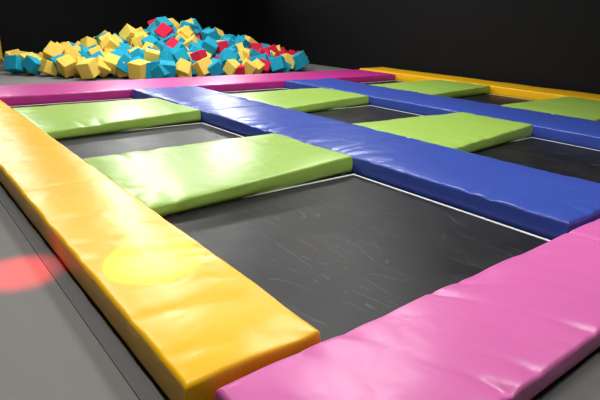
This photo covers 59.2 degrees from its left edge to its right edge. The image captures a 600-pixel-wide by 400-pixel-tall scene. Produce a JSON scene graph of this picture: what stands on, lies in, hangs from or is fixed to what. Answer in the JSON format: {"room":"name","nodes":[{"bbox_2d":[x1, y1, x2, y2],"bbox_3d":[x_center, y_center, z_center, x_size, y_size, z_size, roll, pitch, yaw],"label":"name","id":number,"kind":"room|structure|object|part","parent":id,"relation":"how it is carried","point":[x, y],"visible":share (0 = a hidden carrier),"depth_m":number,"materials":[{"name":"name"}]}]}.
{"room":"indoor trampoline park","nodes":[
{"label":"indoor trampoline park","id":0,"kind":"room"},
{"bbox_2d":[0,0,232,52],"bbox_3d":[-7.052,-5.981,13.818,15.188,4.500,0.125,-13,25,-36],"label":"wall","id":1,"kind":"structure","parent":0,"point":[25,25],"depth_m":14.91,"materials":[{"name":"black paint"}]},
{"bbox_2d":[0,57,599,399],"bbox_3d":[-0.955,-1.063,7.223,14.938,0.100,19.875,-13,25,-36],"label":"floor","id":2,"kind":"structure","parent":0,"point":[48,351],"depth_m":2.35,"materials":[{"name":"grey carpet"}]},
{"bbox_2d":[0,42,2,58],"bbox_3d":[-7.628,-4.593,13.061,0.188,2.150,0.188,-13,25,-36],"label":"post","id":3,"kind":"object","parent":2,"relation":"on","point":[1,56],"visible":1,"depth_m":13.34,"materials":[{"name":"yellow"}]},
{"bbox_2d":[9,98,131,107],"bbox_3d":[-3.078,-1.295,7.433,1.892,0.036,0.938,-13,25,-36],"label":"trampoline","id":4,"kind":"object","parent":2,"relation":"on","point":[127,98],"visible":0.21,"depth_m":7.64,"materials":[{"name":"black fabric"}]},
{"bbox_2d":[0,187,161,399],"bbox_3d":[-2.649,-0.207,4.466,0.066,0.008,8.812,-13,25,-36],"label":"trim","id":5,"kind":"structure","parent":2,"relation":"on","point":[133,376],"depth_m":2.52,"materials":[{"name":"grey rubber"}]},
{"bbox_2d":[12,98,200,139],"bbox_3d":[-2.365,-1.066,6.585,1.930,0.148,1.538,-13,25,-36],"label":"pad","id":6,"kind":"object","parent":2,"relation":"on","point":[64,121],"visible":0.9,"depth_m":6.32,"materials":[{"name":"plastic"}]},
{"bbox_2d":[56,123,244,158],"bbox_3d":[-1.514,-0.601,5.653,1.990,0.036,1.500,-13,25,-36],"label":"trampoline","id":7,"kind":"object","parent":2,"relation":"on","point":[147,139],"visible":0.36,"depth_m":5.75,"materials":[{"name":"black fabric"}]},
{"bbox_2d":[2,16,308,79],"bbox_3d":[-3.127,-3.799,12.748,7.395,1.195,4.984,-12,24,-34],"label":"pile","id":8,"kind":"object","parent":2,"relation":"on","point":[167,48],"visible":0.99,"depth_m":11.34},
{"bbox_2d":[0,100,320,399],"bbox_3d":[-2.254,-0.305,4.510,0.626,0.191,6.792,-13,25,-36],"label":"pad","id":9,"kind":"object","parent":2,"relation":"on","point":[196,324],"visible":1,"depth_m":2.54,"materials":[{"name":"plastic"}]},
{"bbox_2d":[0,69,395,105],"bbox_3d":[-1.694,-2.133,9.740,8.907,0.177,1.180,-13,25,-36],"label":"pad","id":10,"kind":"object","parent":2,"relation":"on","point":[24,94],"visible":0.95,"depth_m":8.98,"materials":[{"name":"leather"}]},
{"bbox_2d":[82,133,352,216],"bbox_3d":[-0.667,-0.312,4.637,2.011,0.158,1.410,-13,25,-36],"label":"pad","id":11,"kind":"object","parent":2,"relation":"on","point":[175,179],"visible":0.94,"depth_m":4.37,"materials":[{"name":"plastic"}]},
{"bbox_2d":[222,88,289,93],"bbox_3d":[-0.741,-1.829,9.196,1.939,0.036,0.938,-13,25,-36],"label":"trampoline","id":12,"kind":"object","parent":2,"relation":"on","point":[276,89],"visible":0.24,"depth_m":9.50,"materials":[{"name":"black fabric"}]},
{"bbox_2d":[227,88,368,112],"bbox_3d":[0.023,-1.595,8.336,1.936,0.150,1.459,-13,25,-36],"label":"pad","id":13,"kind":"object","parent":2,"relation":"on","point":[307,100],"visible":0.83,"depth_m":8.12,"materials":[{"name":"plastic"}]},
{"bbox_2d":[162,173,550,341],"bbox_3d":[0.321,0.213,3.563,2.101,0.036,1.944,-13,25,-36],"label":"trampoline","id":14,"kind":"object","parent":2,"relation":"on","point":[343,253],"visible":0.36,"depth_m":3.34,"materials":[{"name":"black fabric"}]},
{"bbox_3d":[0.321,0.218,3.565,2.101,0.026,1.944,-13,25,-36],"label":"frame","id":15,"kind":"part","parent":14,"relation":"part of","materials":[{"name":"white metal"}]},
{"bbox_2d":[308,105,422,123],"bbox_3d":[0.884,-1.149,7.461,1.990,0.036,1.500,-13,25,-36],"label":"trampoline","id":16,"kind":"object","parent":2,"relation":"on","point":[369,113],"visible":0.36,"depth_m":7.70,"materials":[{"name":"black fabric"}]},
{"bbox_2d":[132,86,599,239],"bbox_3d":[0.003,-0.824,6.210,1.144,0.198,6.834,-14,25,-38],"label":"pad","id":17,"kind":"object","parent":2,"relation":"on","point":[542,203],"visible":0.93,"depth_m":4.60,"materials":[{"name":"plastic"}]},
{"bbox_2d":[363,80,404,84],"bbox_3d":[1.713,-2.389,11.046,2.101,0.036,0.938,-13,25,-36],"label":"trampoline","id":18,"kind":"object","parent":2,"relation":"on","point":[396,81],"visible":0.24,"depth_m":11.46,"materials":[{"name":"black fabric"}]},
{"bbox_2d":[214,219,599,399],"bbox_3d":[1.520,0.427,2.862,4.137,0.132,0.666,-13,25,-36],"label":"pad","id":19,"kind":"object","parent":2,"relation":"on","point":[510,329],"visible":1,"depth_m":2.16,"materials":[{"name":"plastic"}]},
{"bbox_2d":[371,80,489,97],"bbox_3d":[2.522,-2.146,10.161,2.113,0.151,1.461,-13,25,-36],"label":"pad","id":20,"kind":"object","parent":2,"relation":"on","point":[444,88],"visible":0.77,"depth_m":9.97,"materials":[{"name":"plastic"}]},
{"bbox_2d":[285,78,599,149],"bbox_3d":[2.404,-1.372,8.021,1.149,0.197,6.863,-15,26,-39],"label":"pad","id":21,"kind":"object","parent":2,"relation":"on","point":[581,132],"visible":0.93,"depth_m":7.69,"materials":[{"name":"plastic"}]},
{"bbox_2d":[353,112,532,152],"bbox_3d":[1.808,-0.850,6.428,1.962,0.156,1.435,-13,25,-36],"label":"pad","id":22,"kind":"object","parent":2,"relation":"on","point":[467,132],"visible":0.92,"depth_m":6.22,"materials":[{"name":"plastic"}]},
{"bbox_2d":[359,67,599,100],"bbox_3d":[4.412,-2.087,10.250,0.825,0.202,8.061,-15,26,-39],"label":"pad","id":23,"kind":"object","parent":2,"relation":"on","point":[496,88],"visible":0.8,"depth_m":10.33,"materials":[{"name":"plastic"}]},
{"bbox_2d":[458,94,534,104],"bbox_3d":[3.354,-1.713,9.324,2.141,0.036,1.500,-13,25,-36],"label":"trampoline","id":24,"kind":"object","parent":2,"relation":"on","point":[482,98],"visible":0.24,"depth_m":9.66,"materials":[{"name":"black fabric"}]},
{"bbox_2d":[473,137,599,182],"bbox_3d":[2.790,-0.351,5.425,2.039,0.036,1.944,-13,25,-36],"label":"trampoline","id":25,"kind":"object","parent":2,"relation":"on","point":[564,159],"visible":0.41,"depth_m":5.69,"materials":[{"name":"black fabric"}]},
{"bbox_2d":[501,96,599,120],"bbox_3d":[4.301,-1.415,8.295,2.122,0.156,1.412,-13,25,-36],"label":"pad","id":26,"kind":"object","parent":2,"relation":"on","point":[589,109],"visible":0.7,"depth_m":8.14,"materials":[{"name":"plastic"}]},
{"bbox_2d":[545,357,599,399],"bbox_3d":[3.909,0.144,4.203,9.931,0.008,0.150,-13,25,-36],"label":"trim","id":27,"kind":"structure","parent":2,"relation":"on","point":[585,385],"depth_m":2.15,"materials":[{"name":"grey rubber"}]},
{"bbox_2d":[232,0,599,94],"bbox_3d":[4.502,-4.363,10.541,0.125,4.500,19.931,-15,26,-40],"label":"wall","id":28,"kind":"structure","parent":0,"point":[552,44],"depth_m":11.99,"materials":[{"name":"black paint"}]}
]}

